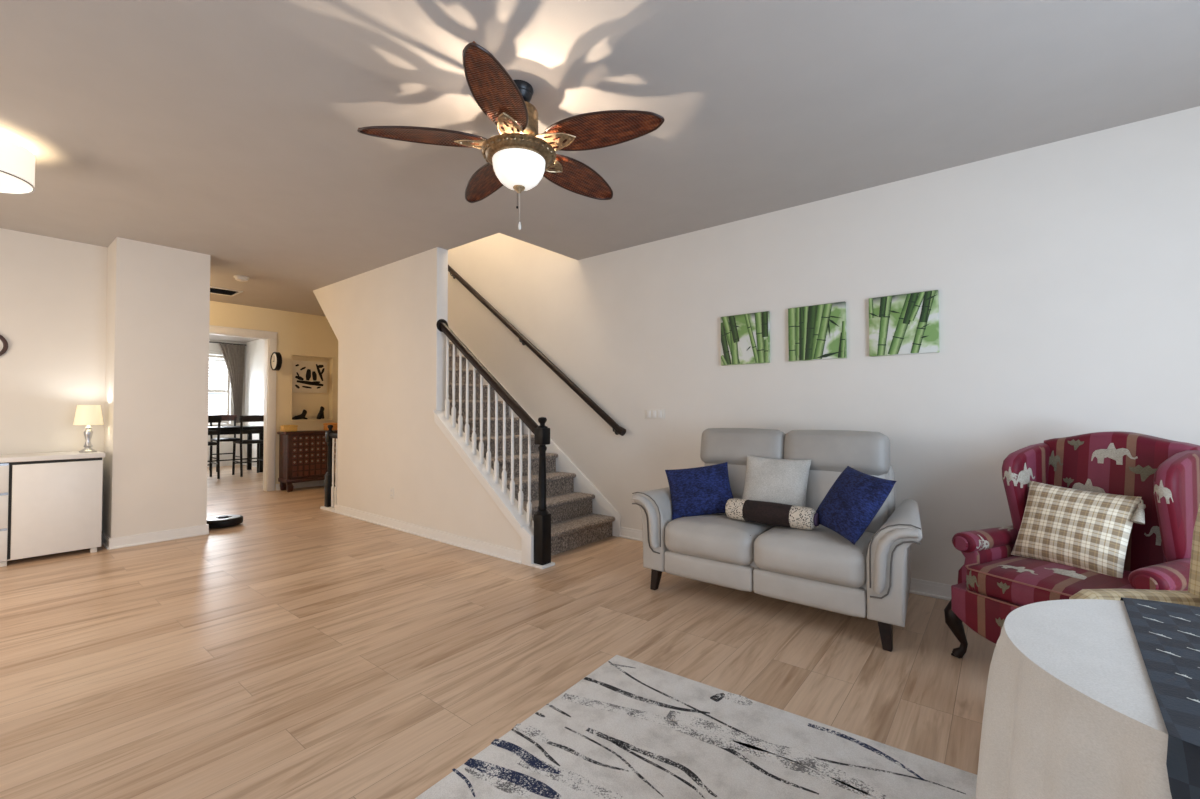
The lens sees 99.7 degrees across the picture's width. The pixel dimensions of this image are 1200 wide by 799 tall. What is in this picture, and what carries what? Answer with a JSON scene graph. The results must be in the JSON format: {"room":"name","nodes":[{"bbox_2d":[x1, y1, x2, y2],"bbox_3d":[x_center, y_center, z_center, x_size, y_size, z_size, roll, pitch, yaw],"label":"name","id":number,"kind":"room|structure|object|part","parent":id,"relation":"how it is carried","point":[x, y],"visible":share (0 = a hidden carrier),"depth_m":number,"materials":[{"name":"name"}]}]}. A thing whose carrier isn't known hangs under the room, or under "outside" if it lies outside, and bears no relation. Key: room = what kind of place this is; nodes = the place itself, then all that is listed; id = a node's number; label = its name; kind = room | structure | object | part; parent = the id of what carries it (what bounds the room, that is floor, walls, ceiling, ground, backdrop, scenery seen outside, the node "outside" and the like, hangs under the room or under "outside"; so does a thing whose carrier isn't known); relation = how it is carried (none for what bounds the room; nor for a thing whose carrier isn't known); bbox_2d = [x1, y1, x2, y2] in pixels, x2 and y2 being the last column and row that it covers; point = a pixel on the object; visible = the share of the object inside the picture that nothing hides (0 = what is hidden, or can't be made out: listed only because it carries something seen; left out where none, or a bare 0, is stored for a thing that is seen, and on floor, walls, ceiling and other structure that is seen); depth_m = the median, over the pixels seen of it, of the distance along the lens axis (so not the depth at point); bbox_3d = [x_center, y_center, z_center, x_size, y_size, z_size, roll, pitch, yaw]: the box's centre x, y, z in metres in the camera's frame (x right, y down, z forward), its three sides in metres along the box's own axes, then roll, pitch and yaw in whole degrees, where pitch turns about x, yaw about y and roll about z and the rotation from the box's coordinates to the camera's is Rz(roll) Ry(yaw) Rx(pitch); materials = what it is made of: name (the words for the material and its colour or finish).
{"room":"living room","nodes":[
{"label":"living room","id":0,"kind":"room"},
{"bbox_2d":[0,228,107,525],"bbox_3d":[-5.435,-0.077,3.807,0.120,2.740,2.450,-1,-2,39],"label":"wall","id":1,"kind":"structure","parent":0,"point":[53,291],"depth_m":4.46,"materials":[{"name":"paint"}]},
{"bbox_2d":[0,335,7,355],"bbox_3d":[-5.051,-0.452,4.172,0.034,0.226,0.226,-1,-2,39],"label":"wall clock","id":2,"kind":"object","parent":1,"relation":"attached to","point":[3,342],"visible":1,"depth_m":4.23,"materials":[{"name":"brown wood"}]},
{"bbox_2d":[102,237,209,537],"bbox_3d":[-4.306,-0.056,4.905,0.650,2.740,0.675,-1,-2,39],"label":"wall pillar","id":3,"kind":"structure","parent":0,"point":[158,312],"depth_m":4.67,"materials":[{"name":"paint"}]},
{"bbox_2d":[101,524,208,549],"bbox_3d":[-4.294,1.266,4.869,0.675,0.095,0.725,-1,-2,39],"label":"baseboard","id":4,"kind":"structure","parent":3,"relation":"attached to","point":[109,543],"depth_m":4.62,"materials":[{"name":"white wood"}]},
{"bbox_2d":[207,340,244,462],"bbox_3d":[-9.143,0.065,10.063,0.150,2.740,3.490,-1,-2,39],"label":"wall","id":5,"kind":"structure","parent":0,"point":[225,447],"depth_m":11.12,"materials":[{"name":"paint"}]},
{"bbox_2d":[208,350,233,425],"bbox_3d":[-8.889,-0.261,10.303,0.176,1.620,2.450,-1,-2,39],"label":"window","id":6,"kind":"structure","parent":5,"relation":"in","point":[229,410],"depth_m":10.99,"materials":[{"name":"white glass"}]},
{"bbox_2d":[209,341,245,345],"bbox_3d":[-8.789,-1.236,10.309,0.130,0.023,2.675,-1,-2,39],"label":"curtain rod","id":7,"kind":"object","parent":5,"relation":"attached to","point":[209,341],"visible":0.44,"depth_m":11.02,"materials":[{"name":"metal"}]},
{"bbox_2d":[218,343,244,422],"bbox_3d":[-8.079,-0.346,11.090,0.061,1.720,0.490,-1,-2,39],"label":"curtain","id":8,"kind":"object","parent":7,"relation":"hanging from","point":[233,355],"visible":0.91,"depth_m":11.16,"materials":[{"name":"grey fabric"}]},
{"bbox_2d":[244,339,264,462],"bbox_3d":[-7.292,0.029,8.583,4.590,2.740,3.790,-1,-2,39],"label":"wall","id":9,"kind":"structure","parent":0,"point":[254,350],"depth_m":10.99,"materials":[{"name":"paint"}]},
{"bbox_2d":[207,460,256,466],"bbox_3d":[-7.289,1.351,8.555,4.590,0.095,3.490,-1,-2,39],"label":"baseboard","id":10,"kind":"structure","parent":9,"relation":"attached to","point":[228,463],"depth_m":11.05,"materials":[{"name":"white paint"}]},
{"bbox_2d":[209,301,337,489],"bbox_3d":[-5.699,-0.013,6.797,0.130,2.740,4.290,-1,-2,39],"label":"wall","id":11,"kind":"structure","parent":0,"point":[298,333],"depth_m":7.90,"materials":[{"name":"paint"}]},
{"bbox_2d":[209,325,277,490],"bbox_3d":[-5.420,0.167,7.133,0.180,2.395,1.480,-1,-2,39],"label":"trim","id":12,"kind":"structure","parent":11,"relation":"attached to","point":[270,338],"depth_m":7.60,"materials":[{"name":"white paint"}]},
{"bbox_2d":[270,352,281,370],"bbox_3d":[-4.837,-0.568,7.552,0.296,0.276,0.072,-1,-2,39],"label":"clock","id":13,"kind":"object","parent":11,"relation":"attached to","point":[276,358],"visible":1,"depth_m":7.50,"materials":[{"name":"black paint"}]},
{"bbox_2d":[276,480,324,489],"bbox_3d":[-4.596,1.334,8.020,0.025,0.095,0.960,-1,-2,39],"label":"baseboard","id":14,"kind":"structure","parent":11,"relation":"attached to","point":[318,482],"depth_m":7.98,"materials":[{"name":"white paint"}]},
{"bbox_2d":[292,360,326,392],"bbox_3d":[-4.671,-0.361,8.152,0.020,0.510,0.520,-1,-2,39],"label":"print","id":15,"kind":"object","parent":11,"relation":"attached to","point":[307,376],"visible":0.93,"depth_m":8.13,"materials":[{"name":"paper"}]},
{"bbox_2d":[290,354,333,420],"bbox_3d":[-4.625,-0.181,8.112,0.140,1.052,0.640,-1,-2,39],"label":"trim","id":16,"kind":"structure","parent":11,"relation":"attached to","point":[332,419],"depth_m":8.13,"materials":[{"name":"paint"}]},
{"bbox_2d":[292,410,307,419],"bbox_3d":[-4.726,0.236,7.944,0.077,0.159,0.233,-1,-2,39],"label":"dog figurine","id":17,"kind":"object","parent":16,"relation":"on","point":[304,412],"visible":1,"depth_m":7.95,"materials":[{"name":"black ceramic"}]},
{"bbox_2d":[317,406,323,418],"bbox_3d":[-4.526,0.214,8.194,0.087,0.211,0.118,-1,-2,39],"label":"dog figurine","id":18,"kind":"object","parent":16,"relation":"on","point":[320,415],"visible":1,"depth_m":8.18,"materials":[{"name":"black ceramic"}]},
{"bbox_2d":[313,247,520,550],"bbox_3d":[-2.106,-0.178,5.272,3.930,2.990,0.115,-1,-2,39],"label":"wall","id":19,"kind":"structure","parent":0,"point":[382,319],"depth_m":5.16,"materials":[{"name":"paint"}]},
{"bbox_2d":[335,504,520,563],"bbox_3d":[-1.835,1.264,5.012,3.225,0.095,0.140,-1,-2,39],"label":"baseboard","id":20,"kind":"structure","parent":19,"relation":"attached to","point":[513,555],"depth_m":4.67,"materials":[{"name":"white wood"}]},
{"bbox_2d":[433,247,533,565],"bbox_3d":[-1.002,-0.075,4.369,1.300,2.740,0.148,-1,-2,39],"label":"trim","id":21,"kind":"structure","parent":19,"relation":"attached to","point":[519,522],"depth_m":4.51,"materials":[{"name":"white wood"}]},
{"bbox_2d":[0,465,995,798],"bbox_3d":[-3.697,1.378,4.431,15.750,0.150,5.740,-1,-2,39],"label":"floor","id":22,"kind":"structure","parent":0,"point":[296,649],"depth_m":2.49,"materials":[{"name":"brown wood"}]},
{"bbox_2d":[0,451,104,566],"bbox_3d":[-4.936,0.872,3.879,0.489,0.843,1.579,-1,-2,39],"label":"sideboard","id":23,"kind":"object","parent":22,"relation":"on","point":[51,502],"visible":0.98,"depth_m":4.10,"materials":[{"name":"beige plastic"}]},
{"bbox_3d":[-4.742,1.129,3.747,0.020,0.233,0.458,-1,-2,39],"label":"drawer","id":24,"kind":"part","parent":23,"relation":"part of","materials":[{"name":"white wood"}]},
{"bbox_3d":[-4.743,0.867,3.752,0.020,0.256,0.458,-1,-2,39],"label":"drawer","id":25,"kind":"part","parent":23,"relation":"part of","materials":[{"name":"white wood"}]},
{"bbox_3d":[-4.744,0.614,3.757,0.020,0.210,0.458,-1,-2,39],"label":"drawer","id":26,"kind":"part","parent":23,"relation":"part of","materials":[{"name":"white wood"}]},
{"bbox_2d":[73,405,102,452],"bbox_3d":[-4.501,0.256,4.453,0.188,0.412,0.188,-1,-2,39],"label":"table lamp","id":27,"kind":"object","parent":23,"relation":"on","point":[88,415],"visible":1,"depth_m":4.42,"materials":[{"name":"fabric"}]},
{"bbox_3d":[-4.502,0.136,4.456,0.188,0.172,0.188,-1,-2,39],"label":"lamp shade","id":28,"kind":"part","parent":27,"relation":"part of","materials":[{"name":"beige fabric"}]},
{"bbox_2d":[207,416,221,478],"bbox_3d":[-7.064,0.845,8.967,0.499,1.127,0.480,-1,-2,39],"label":"bar chair","id":29,"kind":"object","parent":22,"relation":"on","point":[211,419],"visible":0.35,"depth_m":8.98,"materials":[{"name":"black paint"}]},
{"bbox_3d":[-7.114,1.103,9.256,0.036,0.621,0.051,1,-1,-29],"label":"leg","id":30,"kind":"part","parent":29,"relation":"part of","materials":[{"name":"black paint"}]},
{"bbox_3d":[-7.088,0.787,8.988,0.420,0.073,0.440,-1,-2,39],"label":"seat","id":31,"kind":"part","parent":29,"relation":"part of","materials":[{"name":"black paint"}]},
{"bbox_3d":[-6.913,0.574,8.852,0.020,0.060,0.400,-1,-2,39],"label":"rail","id":32,"kind":"part","parent":29,"relation":"part of","materials":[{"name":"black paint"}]},
{"bbox_3d":[-6.891,0.341,8.839,0.054,0.125,0.480,-1,-2,39],"label":"rail","id":33,"kind":"part","parent":29,"relation":"part of","materials":[{"name":"black paint"}]},
{"bbox_3d":[-6.780,0.867,8.999,0.093,1.083,0.043,-1,-2,39],"label":"leg","id":34,"kind":"part","parent":29,"relation":"part of","materials":[{"name":"black paint"}]},
{"bbox_2d":[209,415,239,471],"bbox_3d":[-7.612,0.875,10.302,0.499,1.127,0.480,-1,-2,39],"label":"bar chair","id":35,"kind":"object","parent":22,"relation":"on","point":[224,417],"visible":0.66,"depth_m":10.28,"materials":[{"name":"black paint"}]},
{"bbox_3d":[-7.786,0.378,10.451,0.054,0.125,0.480,-1,-2,39],"label":"rail","id":36,"kind":"part","parent":35,"relation":"part of","materials":[{"name":"brown wood"}]},
{"bbox_3d":[-7.588,0.816,10.284,0.420,0.073,0.440,-1,-2,39],"label":"seat","id":37,"kind":"part","parent":35,"relation":"part of","materials":[{"name":"black paint"}]},
{"bbox_3d":[-7.643,0.903,10.585,0.093,1.083,0.043,-1,-2,39],"label":"leg","id":38,"kind":"part","parent":35,"relation":"part of","materials":[{"name":"black paint"}]},
{"bbox_2d":[207,515,242,527],"bbox_3d":[-3.939,1.271,5.292,0.340,0.102,0.340,-1,-2,39],"label":"robot vacuum","id":39,"kind":"object","parent":22,"relation":"on","point":[220,521],"visible":0.93,"depth_m":5.20,"materials":[{"name":"black paint"}]},
{"bbox_2d":[208,426,263,471],"bbox_3d":[-7.552,0.966,9.349,0.840,0.900,2.250,-1,-2,39],"label":"dining table","id":40,"kind":"object","parent":22,"relation":"on","point":[224,430],"visible":0.28,"depth_m":9.89,"materials":[{"name":"black paint"}]},
{"bbox_3d":[-7.176,1.052,10.360,0.070,0.770,0.070,-1,-2,39],"label":"leg","id":41,"kind":"part","parent":40,"relation":"part of","materials":[{"name":"black paint"}]},
{"bbox_3d":[-6.646,1.042,9.935,0.070,0.770,0.070,-1,-2,39],"label":"leg","id":42,"kind":"part","parent":40,"relation":"part of","materials":[{"name":"black paint"}]},
{"bbox_2d":[232,415,263,476],"bbox_3d":[-6.599,0.857,9.549,0.499,1.127,0.480,-1,-2,39],"label":"bar chair","id":43,"kind":"object","parent":22,"relation":"on","point":[247,418],"visible":0.84,"depth_m":9.41,"materials":[{"name":"black paint"}]},
{"bbox_3d":[-6.896,1.109,9.529,0.051,0.621,0.036,0,-1,16],"label":"leg","id":44,"kind":"part","parent":43,"relation":"part of","materials":[{"name":"black paint"}]},
{"bbox_3d":[-6.567,0.872,9.264,0.093,1.083,0.043,-1,-2,39],"label":"leg","id":45,"kind":"part","parent":43,"relation":"part of","materials":[{"name":"black paint"}]},
{"bbox_3d":[-6.623,0.799,9.569,0.420,0.073,0.440,-1,-2,39],"label":"seat","id":46,"kind":"part","parent":43,"relation":"part of","materials":[{"name":"black paint"}]},
{"bbox_3d":[-6.426,0.353,9.421,0.054,0.125,0.480,-1,-2,39],"label":"rail","id":47,"kind":"part","parent":43,"relation":"part of","materials":[{"name":"brown wood"}]},
{"bbox_3d":[-6.447,0.586,9.433,0.020,0.060,0.400,-1,-2,39],"label":"rail","id":48,"kind":"part","parent":43,"relation":"part of","materials":[{"name":"black paint"}]},
{"bbox_3d":[-6.649,1.115,9.837,0.036,0.621,0.051,1,-1,-29],"label":"leg","id":49,"kind":"part","parent":43,"relation":"part of","materials":[{"name":"black paint"}]},
{"bbox_2d":[277,430,337,491],"bbox_3d":[-4.486,0.933,7.863,0.355,0.890,0.840,-1,-2,39],"label":"chest","id":50,"kind":"object","parent":22,"relation":"on","point":[303,455],"visible":0.72,"depth_m":7.64,"materials":[{"name":"brown wood"}]},
{"bbox_2d":[280,425,297,431],"bbox_3d":[-4.671,0.431,7.599,0.160,0.103,0.200,-1,-2,39],"label":"trinket box","id":51,"kind":"object","parent":50,"relation":"on","point":[283,428],"visible":1,"depth_m":7.54,"materials":[{"name":"yellow wood"}]},
{"bbox_3d":[-4.671,0.401,7.599,0.160,0.042,0.200,-1,-2,39],"label":"lid","id":52,"kind":"part","parent":51,"relation":"part of","materials":[{"name":"yellow wood"}]},
{"bbox_3d":[-4.384,0.856,7.783,0.010,0.600,0.660,-1,-2,39],"label":"backing panel","id":53,"kind":"part","parent":50,"relation":"part of","materials":[{"name":"brown wood"}]},
{"bbox_2d":[323,423,337,429],"bbox_3d":[-4.284,0.431,8.083,0.160,0.123,0.210,-1,-2,39],"label":"trinket box","id":54,"kind":"object","parent":50,"relation":"on","point":[335,425],"visible":0.76,"depth_m":8.02,"materials":[{"name":"orange wood"}]},
{"bbox_3d":[-4.284,0.393,8.084,0.160,0.048,0.210,-1,-2,39],"label":"lid","id":55,"kind":"part","parent":54,"relation":"part of","materials":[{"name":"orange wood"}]},
{"bbox_2d":[320,425,337,512],"bbox_3d":[-3.231,0.823,6.144,0.395,1.030,0.140,-1,-2,39],"label":"guard railing","id":56,"kind":"object","parent":22,"relation":"on","point":[330,492],"visible":0.77,"depth_m":6.16,"materials":[{"name":"black paint"}]},
{"bbox_3d":[-3.320,0.815,6.221,0.090,1.010,0.090,-1,-2,39],"label":"newel post","id":57,"kind":"part","parent":56,"relation":"part of","materials":[{"name":"black paint"}]},
{"bbox_3d":[-3.198,0.438,6.131,0.315,0.064,0.060,-1,-2,39],"label":"handrail","id":58,"kind":"part","parent":56,"relation":"part of","materials":[{"name":"black paint"}]},
{"bbox_2d":[436,319,554,568],"bbox_3d":[-0.949,0.261,4.335,1.424,2.067,0.140,-1,-2,39],"label":"stair railing","id":59,"kind":"object","parent":22,"relation":"on","point":[542,518],"visible":1,"depth_m":4.20,"materials":[{"name":"black paint"}]},
{"bbox_3d":[-0.978,-0.213,4.367,1.354,1.044,0.060,-1,-2,39],"label":"handrail","id":60,"kind":"part","parent":59,"relation":"part of","materials":[{"name":"brown wood"}]},
{"bbox_3d":[-0.447,0.700,3.924,0.098,1.130,0.098,-1,-2,39],"label":"newel post","id":61,"kind":"part","parent":59,"relation":"part of","materials":[{"name":"black paint"}]},
{"bbox_2d":[448,342,614,555],"bbox_3d":[-1.442,0.104,5.458,3.257,2.431,1.005,-1,-2,39],"label":"staircase","id":62,"kind":"structure","parent":22,"relation":"on","point":[574,524],"depth_m":4.94,"materials":[{"name":"carpet"}]},
{"bbox_2d":[415,655,976,798],"bbox_3d":[-0.096,1.209,0.625,1.868,0.010,3.214,-1,-2,35],"label":"area rug","id":63,"kind":"object","parent":22,"relation":"on","point":[628,729],"visible":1,"depth_m":1.75,"materials":[{"name":"white fabric"}]},
{"bbox_2d":[632,428,922,651],"bbox_3d":[1.137,0.732,3.269,1.692,1.071,0.912,-1,-2,39],"label":"loveseat","id":64,"kind":"object","parent":22,"relation":"on","point":[819,567],"visible":0.73,"depth_m":3.01,"materials":[{"name":"grey leather"}]},
{"bbox_3d":[0.585,0.891,3.732,0.246,0.505,0.855,-1,-2,39],"label":"arm","id":65,"kind":"part","parent":64,"relation":"part of","materials":[{"name":"grey leather"}]},
{"bbox_3d":[0.382,1.202,3.398,0.064,0.140,0.069,-1,-2,39],"label":"leg","id":66,"kind":"part","parent":64,"relation":"part of","materials":[{"name":"brown wood"}]},
{"bbox_2d":[665,462,732,519],"bbox_3d":[0.689,0.625,3.471,0.480,0.376,0.222,0,-1,6],"label":"cushion","id":67,"kind":"object","parent":64,"relation":"on","point":[705,490],"visible":0.98,"depth_m":3.41,"materials":[{"name":"blue fabric"}]},
{"bbox_3d":[0.670,1.061,3.158,0.594,0.150,0.094,-1,-2,39],"label":"footrest panel","id":68,"kind":"part","parent":64,"relation":"part of","materials":[{"name":"grey leather"}]},
{"bbox_2d":[665,513,774,565],"bbox_3d":[0.807,0.894,3.333,0.596,0.249,0.604,-1,-2,39],"label":"seat cushion","id":69,"kind":"object","parent":64,"relation":"on","point":[719,539],"depth_m":3.12,"materials":[{"name":"grey leather"}]},
{"bbox_2d":[704,463,746,498],"bbox_3d":[1.028,0.635,3.616,0.596,0.469,0.297,-1,-2,39],"label":"cushion","id":70,"kind":"object","parent":64,"relation":"on","point":[736,471],"depth_m":3.53,"materials":[{"name":"fabric"}]},
{"bbox_3d":[1.156,1.035,3.285,1.240,0.195,0.775,-1,-2,39],"label":"frame","id":71,"kind":"part","parent":64,"relation":"part of","materials":[{"name":"grey leather"}]},
{"bbox_2d":[725,498,819,529],"bbox_3d":[1.045,0.699,3.101,0.567,0.138,0.138,-1,-2,41],"label":"bolster","id":72,"kind":"object","parent":64,"relation":"on","point":[762,512],"visible":0.99,"depth_m":3.04,"materials":[{"name":"brown fabric"}]},
{"bbox_2d":[742,455,810,506],"bbox_3d":[1.130,0.578,3.280,0.426,0.402,0.189,-1,-2,37],"label":"cushion","id":73,"kind":"object","parent":64,"relation":"on","point":[783,481],"visible":0.71,"depth_m":3.23,"materials":[{"name":"white fabric"}]},
{"bbox_3d":[1.139,1.052,2.783,0.594,0.150,0.094,-1,-2,39],"label":"footrest panel","id":74,"kind":"part","parent":64,"relation":"part of","materials":[{"name":"grey leather"}]},
{"bbox_2d":[754,524,874,587],"bbox_3d":[1.276,0.885,2.958,0.596,0.249,0.604,-1,-2,39],"label":"seat cushion","id":75,"kind":"object","parent":64,"relation":"on","point":[819,557],"depth_m":2.75,"materials":[{"name":"grey leather"}]},
{"bbox_2d":[805,466,896,544],"bbox_3d":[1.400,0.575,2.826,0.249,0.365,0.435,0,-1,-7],"label":"cushion","id":76,"kind":"object","parent":64,"relation":"on","point":[855,498],"visible":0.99,"depth_m":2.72,"materials":[{"name":"blue fabric"}]},
{"bbox_3d":[1.440,1.181,2.552,0.064,0.140,0.069,-1,-2,39],"label":"leg","id":77,"kind":"part","parent":64,"relation":"part of","materials":[{"name":"brown wood"}]},
{"bbox_3d":[1.714,0.869,2.829,0.246,0.505,0.855,-1,-2,39],"label":"arm","id":78,"kind":"part","parent":64,"relation":"part of","materials":[{"name":"grey leather"}]},
{"bbox_2d":[944,431,1199,657],"bbox_3d":[2.209,0.704,2.322,0.893,1.098,0.776,0,-1,-25],"label":"armchair","id":79,"kind":"object","parent":22,"relation":"on","point":[993,582],"visible":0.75,"depth_m":2.31,"materials":[{"name":"red fabric"}]},
{"bbox_3d":[1.738,1.084,2.471,0.100,0.342,0.086,0,-1,-25],"label":"leg","id":80,"kind":"part","parent":79,"relation":"part of","materials":[{"name":"brown wood"}]},
{"bbox_3d":[2.111,0.993,2.270,0.670,0.202,0.660,0,-1,-25],"label":"seat rail","id":81,"kind":"part","parent":79,"relation":"part of","materials":[{"name":"red fabric"}]},
{"bbox_3d":[2.063,0.856,2.601,0.595,0.290,0.103,0,-1,-25],"label":"arm panel","id":82,"kind":"part","parent":79,"relation":"part of","materials":[{"name":"red fabric"}]},
{"bbox_2d":[966,556,1132,605],"bbox_3d":[2.097,0.839,2.267,0.624,0.169,0.545,0,-1,-25],"label":"seat cushion","id":83,"kind":"object","parent":79,"relation":"on","point":[990,580],"depth_m":2.22,"materials":[{"name":"red fabric"}]},
{"bbox_2d":[1011,481,1145,577],"bbox_3d":[2.205,0.597,2.346,0.198,0.381,0.452,0,-1,-23],"label":"pillow","id":84,"kind":"object","parent":79,"relation":"on","point":[1087,530],"visible":0.98,"depth_m":2.29,"materials":[{"name":"beige fabric"}]},
{"bbox_3d":[2.489,0.532,2.460,0.268,0.750,0.550,0,-1,-25],"label":"backrest","id":85,"kind":"part","parent":79,"relation":"part of","materials":[{"name":"red fabric"}]},
{"bbox_2d":[1069,504,1199,606],"bbox_3d":[1.756,0.739,1.407,0.549,0.976,0.580,0,-1,9],"label":"plaid armchair","id":86,"kind":"object","parent":22,"relation":"on","point":[1191,597],"visible":0.07,"depth_m":1.63,"materials":[{"name":"beige fabric"}]},
{"bbox_3d":[1.759,0.779,1.656,0.385,0.306,0.085,0,-1,9],"label":"arm","id":87,"kind":"part","parent":86,"relation":"part of"},
{"bbox_3d":[1.933,0.588,1.381,0.190,0.675,0.550,0,-1,9],"label":"backrest","id":88,"kind":"part","parent":86,"relation":"part of","materials":[{"name":"fabric"}]},
{"bbox_2d":[0,0,1199,342],"bbox_3d":[-3.704,-1.576,4.494,15.750,0.280,5.740,-1,-2,39],"label":"ceiling","id":89,"kind":"structure","parent":0,"point":[226,131],"depth_m":2.54,"materials":[{"name":"paint"}]},
{"bbox_2d":[0,137,34,194],"bbox_3d":[-3.493,-1.356,2.807,0.483,0.234,0.483,-1,-2,39],"label":"ceiling lamp","id":90,"kind":"object","parent":89,"relation":"attached to","point":[17,163],"visible":1,"depth_m":2.85,"materials":[{"name":"white"}]},
{"bbox_2d":[0,172,32,192],"bbox_3d":[-3.493,-1.250,2.804,0.472,0.007,0.472,-1,-2,39],"label":"diffuser","id":91,"kind":"object","parent":90,"relation":"attached to","point":[10,182],"depth_m":2.92,"materials":[{"name":"white glass"}]},
{"bbox_2d":[210,286,242,295],"bbox_3d":[-4.924,-1.385,6.414,0.400,0.014,0.560,-1,-2,39],"label":"ceiling vent","id":92,"kind":"object","parent":89,"relation":"in","point":[214,290],"visible":0.51,"depth_m":6.50,"materials":[{"name":"metal"}]},
{"bbox_2d":[233,275,248,281],"bbox_3d":[-4.121,-1.383,5.817,0.150,0.048,0.150,-1,-2,39],"label":"smoke detector","id":93,"kind":"object","parent":89,"relation":"attached to","point":[237,277],"visible":1,"depth_m":5.77,"materials":[{"name":"beige plastic"}]},
{"bbox_2d":[357,41,664,229],"bbox_3d":[-0.324,-1.147,2.390,1.289,0.683,1.352,-1,-1,22],"label":"ceiling fan","id":94,"kind":"object","parent":89,"relation":"hanging from","point":[517,158],"visible":1,"depth_m":2.30,"materials":[{"name":"metal"}]},
{"bbox_3d":[-0.800,-1.202,2.307,0.555,0.033,0.208,0,10,-15],"label":"blade","id":95,"kind":"part","parent":94,"relation":"part of","materials":[{"name":"wicker"}]},
{"bbox_3d":[-0.617,-1.192,2.775,0.208,0.033,0.555,-12,6,-32],"label":"blade","id":96,"kind":"part","parent":94,"relation":"part of","materials":[{"name":"wicker"}]},
{"bbox_3d":[-0.411,-1.210,1.989,0.208,0.033,0.555,11,-1,3],"label":"blade","id":97,"kind":"part","parent":94,"relation":"part of","materials":[{"name":"wicker"}]},
{"bbox_3d":[-0.386,-1.076,2.413,0.250,0.132,0.250,-1,-2,39],"label":"lamp shade","id":98,"kind":"part","parent":94,"relation":"part of","materials":[{"name":"white glass"}]},
{"bbox_3d":[-0.382,-0.894,2.406,0.016,0.177,0.016,-1,-2,39],"label":"pull chain","id":99,"kind":"part","parent":94,"relation":"part of","materials":[{"name":"beige plastic"}]},
{"bbox_3d":[-0.115,-1.194,2.746,0.208,0.033,0.555,-15,-10,38],"label":"blade","id":100,"kind":"part","parent":94,"relation":"part of","materials":[{"name":"wicker"}]},
{"bbox_3d":[0.012,-1.205,2.260,0.555,0.033,0.208,-1,-12,21],"label":"blade","id":101,"kind":"part","parent":94,"relation":"part of","materials":[{"name":"wicker"}]},
{"bbox_2d":[448,106,1199,584],"bbox_3d":[-0.040,-1.441,5.140,10.840,5.500,0.150,-1,-2,39],"label":"wall","id":102,"kind":"structure","parent":0,"point":[1065,273],"depth_m":3.31,"materials":[{"name":"paint"}]},
{"bbox_2d":[449,339,620,536],"bbox_3d":[-1.271,-0.169,5.988,3.740,3.000,0.024,-1,-2,39],"label":"trim","id":103,"kind":"structure","parent":102,"relation":"attached to","point":[601,505],"depth_m":5.09,"materials":[{"name":"white paint"}]},
{"bbox_2d":[448,265,625,435],"bbox_3d":[-0.993,-0.816,5.726,3.158,2.360,0.105,-1,-2,39],"label":"wall handrail","id":104,"kind":"object","parent":102,"relation":"attached to","point":[618,430],"visible":0.97,"depth_m":5.36,"materials":[{"name":"brown wood"}]},
{"bbox_2d":[645,409,664,418],"bbox_3d":[0.499,0.131,4.572,0.203,0.082,0.013,-1,-2,39],"label":"switch plate","id":105,"kind":"object","parent":102,"relation":"attached to","point":[649,413],"visible":1,"depth_m":4.57,"materials":[{"name":"beige plastic"}]},
{"bbox_2d":[721,311,769,365],"bbox_3d":[1.155,-0.482,4.046,0.400,0.400,0.033,-1,-2,39],"label":"canvas","id":106,"kind":"object","parent":102,"relation":"attached to","point":[745,338],"visible":1,"depth_m":4.03,"materials":[{"name":"green fabric"}]},
{"bbox_2d":[620,527,951,600],"bbox_3d":[-0.152,1.261,5.064,10.600,0.095,0.025,-1,-2,39],"label":"baseboard","id":107,"kind":"structure","parent":102,"relation":"attached to","point":[917,586],"depth_m":3.27,"materials":[{"name":"white wood"}]},
{"bbox_2d":[788,301,846,361],"bbox_3d":[1.583,-0.491,3.704,0.400,0.400,0.034,-1,-2,39],"label":"canvas","id":108,"kind":"object","parent":102,"relation":"attached to","point":[815,332],"visible":1,"depth_m":3.68,"materials":[{"name":"green fabric"}]},
{"bbox_2d":[869,290,939,356],"bbox_3d":[2.011,-0.499,3.362,0.400,0.400,0.034,-1,-2,39],"label":"canvas","id":109,"kind":"object","parent":102,"relation":"attached to","point":[902,324],"visible":1,"depth_m":3.35,"materials":[{"name":"green fabric"}]},
{"bbox_3d":[1.168,0.842,0.837,0.760,0.728,0.760,-1,-2,39],"label":"round table","id":110,"kind":"object","parent":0,"visible":0},
{"bbox_2d":[976,599,1171,798],"bbox_3d":[1.173,0.834,0.811,0.962,0.719,0.964,-1,-2,39],"label":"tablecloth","id":111,"kind":"object","parent":110,"relation":"on","point":[1072,710],"visible":0.91,"depth_m":0.89,"materials":[{"name":"beige fabric"}]},
{"bbox_2d":[1120,597,1199,798],"bbox_3d":[1.274,0.720,0.737,0.725,0.504,0.985,-1,-2,39],"label":"cloth","id":112,"kind":"object","parent":111,"relation":"on","point":[1167,635],"visible":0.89,"depth_m":0.87,"materials":[{"name":"fabric"}]}
]}

